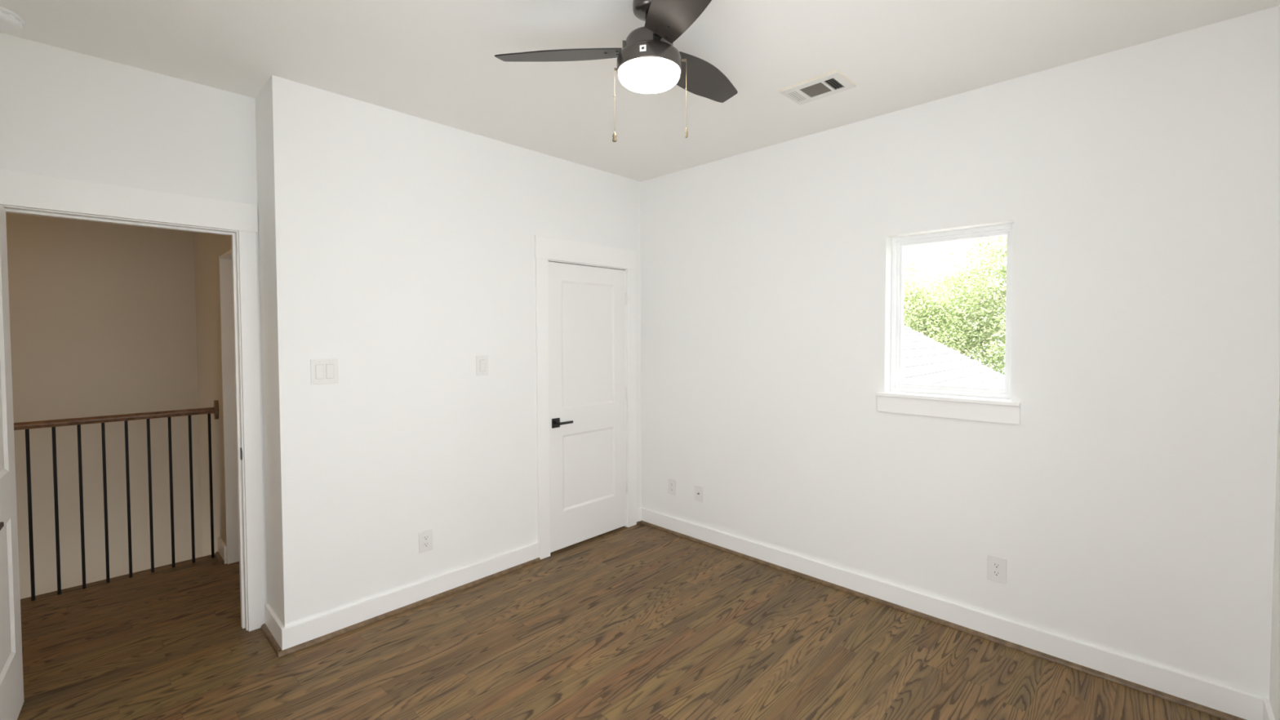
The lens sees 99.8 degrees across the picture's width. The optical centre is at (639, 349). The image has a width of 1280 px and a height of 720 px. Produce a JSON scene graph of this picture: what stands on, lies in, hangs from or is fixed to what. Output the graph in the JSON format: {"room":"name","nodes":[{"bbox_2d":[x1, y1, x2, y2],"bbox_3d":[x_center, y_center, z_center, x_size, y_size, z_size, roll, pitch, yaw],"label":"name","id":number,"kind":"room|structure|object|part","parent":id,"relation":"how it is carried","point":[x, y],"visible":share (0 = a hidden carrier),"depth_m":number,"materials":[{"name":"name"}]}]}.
{"room":"empty bedroom","nodes":[
{"label":"empty bedroom","id":0,"kind":"room"},
{"bbox_2d":[5,212,202,599],"bbox_3d":[-4.461,1.417,3.507,0.100,5.443,2.730,1,2,44],"label":"wall","id":1,"kind":"structure","parent":0,"point":[103,315],"depth_m":3.94,"materials":[{"name":"paint"}]},
{"bbox_2d":[20,554,211,600],"bbox_3d":[-3.820,1.605,2.884,0.025,0.301,2.515,1,2,44],"label":"trim","id":2,"kind":"structure","parent":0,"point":[211,554],"depth_m":3.39,"materials":[{"name":"brown wood"}]},
{"bbox_2d":[0,32,266,604],"bbox_3d":[-2.417,0.092,2.426,0.115,2.743,1.166,1,2,44],"label":"wall","id":3,"kind":"structure","parent":0,"point":[65,113],"depth_m":2.42,"materials":[{"name":"paint"}]},
{"bbox_2d":[0,204,23,719],"bbox_3d":[-2.308,0.453,1.897,0.151,2.028,0.812,-2,2,-41],"label":"door","id":4,"kind":"structure","parent":3,"relation":"in","point":[11,682],"depth_m":2.11,"materials":[{"name":"paint"}]},
{"bbox_3d":[-2.062,0.576,1.726,0.015,0.017,0.123,-2,2,-41],"label":"lever","id":5,"kind":"part","parent":4,"relation":"part of","materials":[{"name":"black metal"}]},
{"bbox_2d":[0,168,265,631],"bbox_3d":[-2.347,0.363,2.492,0.135,2.195,0.978,1,2,44],"label":"door frame","id":6,"kind":"structure","parent":3,"relation":"attached to","point":[20,192],"depth_m":2.73,"materials":[{"name":"paint"}]},
{"bbox_3d":[-2.309,-0.662,2.422,0.020,0.141,0.978,1,2,44],"label":"head casing","id":7,"kind":"part","parent":6,"relation":"part of","materials":[{"name":"paint"}]},
{"bbox_3d":[-2.045,0.534,2.763,0.038,0.061,0.003,1,2,44],"label":"strike plate","id":8,"kind":"part","parent":6,"relation":"part of","materials":[{"name":"black metal"}]},
{"bbox_3d":[-1.997,0.424,2.775,0.018,2.053,0.074,1,2,44],"label":"casing","id":9,"kind":"part","parent":6,"relation":"part of","materials":[{"name":"paint"}]},
{"bbox_2d":[193,83,278,617],"bbox_3d":[-2.635,1.410,3.566,2.445,5.443,0.120,1,2,44],"label":"wall","id":10,"kind":"structure","parent":0,"point":[208,247],"depth_m":3.62,"materials":[{"name":"paint"}]},
{"bbox_2d":[214,537,226,564],"bbox_3d":[-2.862,1.369,3.676,0.244,0.118,0.034,1,2,44],"label":"baseboard","id":11,"kind":"structure","parent":10,"relation":"attached to","point":[221,555],"depth_m":3.65,"materials":[{"name":"paint"}]},
{"bbox_3d":[-2.867,1.419,3.672,0.244,0.019,0.019,1,2,44],"label":"shoe moulding","id":12,"kind":"part","parent":11,"relation":"part of","materials":[{"name":"brown wood"}]},
{"bbox_2d":[218,249,239,564],"bbox_3d":[-2.404,0.414,3.305,0.895,2.046,0.117,1,2,44],"label":"door frame","id":13,"kind":"structure","parent":10,"relation":"attached to","point":[224,260],"depth_m":3.58,"materials":[{"name":"paint"}]},
{"bbox_2d":[260,604,284,654],"bbox_3d":[-1.844,1.394,2.701,0.336,0.118,0.034,1,2,44],"label":"baseboard","id":14,"kind":"structure","parent":10,"relation":"attached to","point":[272,628],"depth_m":2.69,"materials":[{"name":"paint"}]},
{"bbox_3d":[-1.849,1.444,2.697,0.336,0.019,0.019,1,2,44],"label":"shoe moulding","id":15,"kind":"part","parent":14,"relation":"part of","materials":[{"name":"brown wood"}]},
{"bbox_2d":[266,75,641,627],"bbox_3d":[-0.896,0.056,3.490,0.115,2.743,2.480,1,2,44],"label":"wall","id":16,"kind":"structure","parent":0,"point":[402,249],"depth_m":2.98,"materials":[{"name":"paint"}]},
{"bbox_2d":[310,358,338,384],"bbox_3d":[-1.576,0.108,2.696,0.010,0.124,0.124,1,2,44],"label":"light switch","id":17,"kind":"object","parent":16,"relation":"attached to","point":[322,371],"visible":1,"depth_m":2.69,"materials":[{"name":"white plastic"}]},
{"bbox_2d":[277,542,540,657],"bbox_3d":[-1.202,1.380,3.099,0.034,0.118,1.499,1,2,44],"label":"baseboard","id":18,"kind":"structure","parent":16,"relation":"attached to","point":[297,637],"depth_m":2.97,"materials":[{"name":"paint"}]},
{"bbox_2d":[418,528,432,553],"bbox_3d":[-1.226,1.095,3.086,0.008,0.122,0.081,1,2,44],"label":"wall outlet","id":19,"kind":"object","parent":16,"relation":"attached to","point":[425,537],"visible":1,"depth_m":3.08,"materials":[{"name":"white plastic"}]},
{"bbox_2d":[422,542,429,547],"bbox_3d":[-1.224,1.114,3.085,0.004,0.028,0.034,1,2,44],"label":"receptacle","id":20,"kind":"object","parent":19,"relation":"attached to","point":[425,544],"depth_m":3.08,"materials":[{"name":"white plastic"}]},
{"bbox_2d":[422,534,429,540],"bbox_3d":[-1.224,1.075,3.084,0.004,0.028,0.034,1,2,44],"label":"receptacle","id":21,"kind":"object","parent":19,"relation":"attached to","point":[425,537],"depth_m":3.08,"materials":[{"name":"white plastic"}]},
{"bbox_2d":[475,355,488,375],"bbox_3d":[-0.971,0.096,3.322,0.010,0.122,0.080,1,2,44],"label":"light switch","id":22,"kind":"object","parent":16,"relation":"attached to","point":[482,362],"visible":1,"depth_m":3.32,"materials":[{"name":"white plastic"}]},
{"bbox_2d":[533,235,636,559],"bbox_3d":[-0.404,0.318,3.992,0.135,2.185,0.953,1,2,44],"label":"door frame","id":23,"kind":"structure","parent":16,"relation":"attached to","point":[547,249],"depth_m":3.71,"materials":[{"name":"paint"}]},
{"bbox_3d":[-0.657,0.403,3.650,0.018,2.035,0.094,1,2,44],"label":"casing","id":24,"kind":"part","parent":23,"relation":"part of","materials":[{"name":"paint"}]},
{"bbox_3d":[-0.366,-0.699,3.922,0.020,0.150,0.953,1,2,44],"label":"head casing","id":25,"kind":"part","parent":23,"relation":"part of","materials":[{"name":"paint"}]},
{"bbox_3d":[-0.069,0.384,4.260,0.018,2.035,0.093,1,2,44],"label":"casing","id":26,"kind":"part","parent":23,"relation":"part of","materials":[{"name":"paint"}]},
{"bbox_2d":[547,261,627,552],"bbox_3d":[-0.358,0.393,3.959,0.093,2.006,0.760,1,2,44],"label":"door","id":27,"kind":"structure","parent":16,"relation":"in","point":[588,393],"depth_m":3.95,"materials":[{"name":"paint"}]},
{"bbox_3d":[-0.515,0.507,3.742,0.015,0.017,0.123,1,2,44],"label":"lever","id":28,"kind":"part","parent":27,"relation":"part of","materials":[{"name":"black metal"}]},
{"bbox_2d":[636,507,641,524],"bbox_3d":[-0.007,1.340,4.337,0.034,0.118,0.058,1,2,44],"label":"baseboard","id":29,"kind":"structure","parent":16,"relation":"attached to","point":[638,510],"depth_m":4.34,"materials":[{"name":"paint"}]},
{"bbox_2d":[17,524,1224,719],"bbox_3d":[-1.072,1.493,1.955,5.214,0.040,5.000,1,2,44],"label":"floor","id":30,"kind":"structure","parent":0,"point":[636,622],"depth_m":2.56,"materials":[{"name":"brown wood"}]},
{"bbox_2d":[13,400,218,600],"bbox_3d":[-3.773,0.915,2.816,0.068,1.082,2.514,1,2,44],"label":"stair railing","id":31,"kind":"object","parent":30,"relation":"on","point":[53,424],"visible":0.94,"depth_m":3.33,"materials":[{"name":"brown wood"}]},
{"bbox_3d":[-3.782,0.441,2.795,0.058,0.039,2.494,1,2,44],"label":"handrail","id":32,"kind":"part","parent":31,"relation":"part of","materials":[{"name":"brown wood"}]},
{"bbox_2d":[0,0,1279,182],"bbox_3d":[-0.099,-1.335,2.005,3.985,0.120,3.845,1,2,44],"label":"ceiling","id":33,"kind":"structure","parent":0,"point":[433,60],"depth_m":2.31,"materials":[{"name":"paint"}]},
{"bbox_2d":[0,5,24,31],"bbox_3d":[-2.434,-1.250,2.021,0.166,0.038,0.166,1,2,44],"label":"smoke detector","id":34,"kind":"object","parent":33,"relation":"attached to","point":[10,21],"visible":1,"depth_m":2.04,"materials":[{"name":"plastic"}]},
{"bbox_2d":[494,0,737,142],"bbox_3d":[0.126,-1.023,2.046,1.047,0.508,0.947,1,2,44],"label":"ceiling fan","id":35,"kind":"object","parent":33,"relation":"hanging from","point":[648,62],"visible":1,"depth_m":1.94,"materials":[{"name":"black metal"}]},
{"bbox_3d":[-0.308,-1.113,2.034,0.484,0.005,0.182,0,16,0],"label":"blade","id":36,"kind":"part","parent":35,"relation":"part of","materials":[{"name":"brown wood"}]},
{"bbox_3d":[-0.094,-0.919,1.986,0.004,0.225,0.004,-1,2,-23],"label":"chain","id":37,"kind":"part","parent":35,"relation":"part of","materials":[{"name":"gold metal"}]},
{"bbox_3d":[0.034,-1.001,1.982,0.227,0.058,0.227,1,2,44],"label":"lamp shade","id":38,"kind":"part","parent":35,"relation":"part of","materials":[{"name":"white glass"}]},
{"bbox_3d":[0.156,-1.104,1.656,0.182,0.005,0.484,15,-6,-29],"label":"blade","id":39,"kind":"part","parent":35,"relation":"part of","materials":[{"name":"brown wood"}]},
{"bbox_3d":[0.171,-0.944,1.988,0.004,0.244,0.004,-1,2,-23],"label":"chain","id":40,"kind":"part","parent":35,"relation":"part of","materials":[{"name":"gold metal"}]},
{"bbox_3d":[0.252,-1.121,2.247,0.182,0.005,0.484,-16,-6,30],"label":"blade","id":41,"kind":"part","parent":35,"relation":"part of","materials":[{"name":"brown wood"}]},
{"bbox_2d":[778,70,856,105],"bbox_3d":[0.876,-1.293,2.668,0.300,0.010,0.214,1,2,44],"label":"ceiling vent","id":42,"kind":"object","parent":33,"relation":"in","point":[833,82],"visible":1,"depth_m":2.66,"materials":[{"name":"white metal"}]},
{"bbox_3d":[0.873,-1.293,2.675,0.114,0.001,0.132,1,2,44],"label":"damper plate","id":43,"kind":"part","parent":42,"relation":"part of","materials":[{"name":"grey metal"}]},
{"bbox_2d":[640,4,1279,699],"bbox_3d":[1.299,0.056,3.234,3.629,2.743,0.200,1,2,44],"label":"wall","id":44,"kind":"structure","parent":0,"point":[1129,508],"depth_m":2.54,"materials":[{"name":"paint"}]},
{"bbox_2d":[667,478,676,495],"bbox_3d":[0.246,1.052,4.137,0.081,0.122,0.008,1,2,44],"label":"wall outlet","id":45,"kind":"object","parent":44,"relation":"attached to","point":[672,483],"visible":1,"depth_m":4.13,"materials":[{"name":"white plastic"}]},
{"bbox_2d":[694,484,702,502],"bbox_3d":[0.429,1.056,3.955,0.076,0.115,0.016,1,2,44],"label":"outlet","id":46,"kind":"object","parent":44,"relation":"attached to","point":[698,489],"visible":1,"depth_m":3.95,"materials":[{"name":"white plastic"}]},
{"bbox_2d":[875,222,1021,424],"bbox_3d":[1.635,-0.140,2.858,0.670,0.983,0.204,1,2,44],"label":"window","id":47,"kind":"structure","parent":44,"relation":"in","point":[994,405],"depth_m":2.85,"materials":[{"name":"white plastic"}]},
{"bbox_2d":[640,507,1263,719],"bbox_3d":[1.193,1.369,3.216,3.319,0.118,0.034,1,2,44],"label":"baseboard","id":48,"kind":"structure","parent":44,"relation":"attached to","point":[1223,702],"depth_m":2.65,"materials":[{"name":"paint"}]},
{"bbox_2d":[986,555,1006,583],"bbox_3d":[1.768,1.087,2.670,0.081,0.122,0.008,1,2,44],"label":"wall outlet","id":49,"kind":"object","parent":44,"relation":"attached to","point":[996,566],"visible":1,"depth_m":2.67,"materials":[{"name":"white plastic"}]},
{"bbox_2d":[992,569,1000,577],"bbox_3d":[1.766,1.107,2.669,0.034,0.028,0.004,1,2,44],"label":"receptacle","id":50,"kind":"object","parent":49,"relation":"attached to","point":[996,573],"depth_m":2.67,"materials":[{"name":"white plastic"}]},
{"bbox_2d":[992,562,1000,568],"bbox_3d":[1.766,1.068,2.667,0.034,0.028,0.004,1,2,44],"label":"receptacle","id":51,"kind":"object","parent":49,"relation":"attached to","point":[995,565],"depth_m":2.67,"materials":[{"name":"white plastic"}]},
{"bbox_2d":[1269,370,1279,719],"bbox_3d":[1.245,0.131,0.695,0.180,2.743,3.530,1,2,44],"label":"wall","id":52,"kind":"structure","parent":0,"point":[1274,682],"depth_m":1.99,"materials":[{"name":"paint"}]},
{"bbox_2d":[1262,697,1275,719],"bbox_3d":[1.177,1.440,0.813,0.034,0.118,3.515,1,2,44],"label":"baseboard","id":53,"kind":"structure","parent":52,"relation":"attached to","point":[1268,714],"depth_m":2.02,"materials":[{"name":"paint"}]},
{"label":"outside","id":54,"kind":"structure","parent":0,"visible":0},
{"bbox_3d":[20.942,4.046,26.145,80.000,0.100,59.750,1,2,44],"label":"ground","id":55,"kind":"structure","parent":54,"visible":0},
{"bbox_2d":[903,252,1005,355],"bbox_3d":[8.658,0.303,16.972,4.521,6.797,5.009,-1,2,-18],"label":"tree","id":56,"kind":"object","parent":55,"relation":"on","point":[915,262],"visible":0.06,"depth_m":16.28,"materials":[{"name":"green plant"}]},
{"bbox_2d":[903,235,1006,375],"bbox_3d":[7.524,0.313,11.755,6.529,8.291,4.354,1,2,29],"label":"tree","id":57,"kind":"object","parent":55,"relation":"on","point":[977,328],"visible":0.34,"depth_m":11.70,"materials":[{"name":"green plant"}]},
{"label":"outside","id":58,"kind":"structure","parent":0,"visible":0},
{"bbox_2d":[902,324,1004,388],"bbox_3d":[2.334,0.326,7.711,8.207,2.890,7.585,1,2,44],"label":"shingle roof","id":59,"kind":"structure","parent":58,"point":[926,360],"depth_m":6.55,"materials":[{"name":"white"}]}
]}

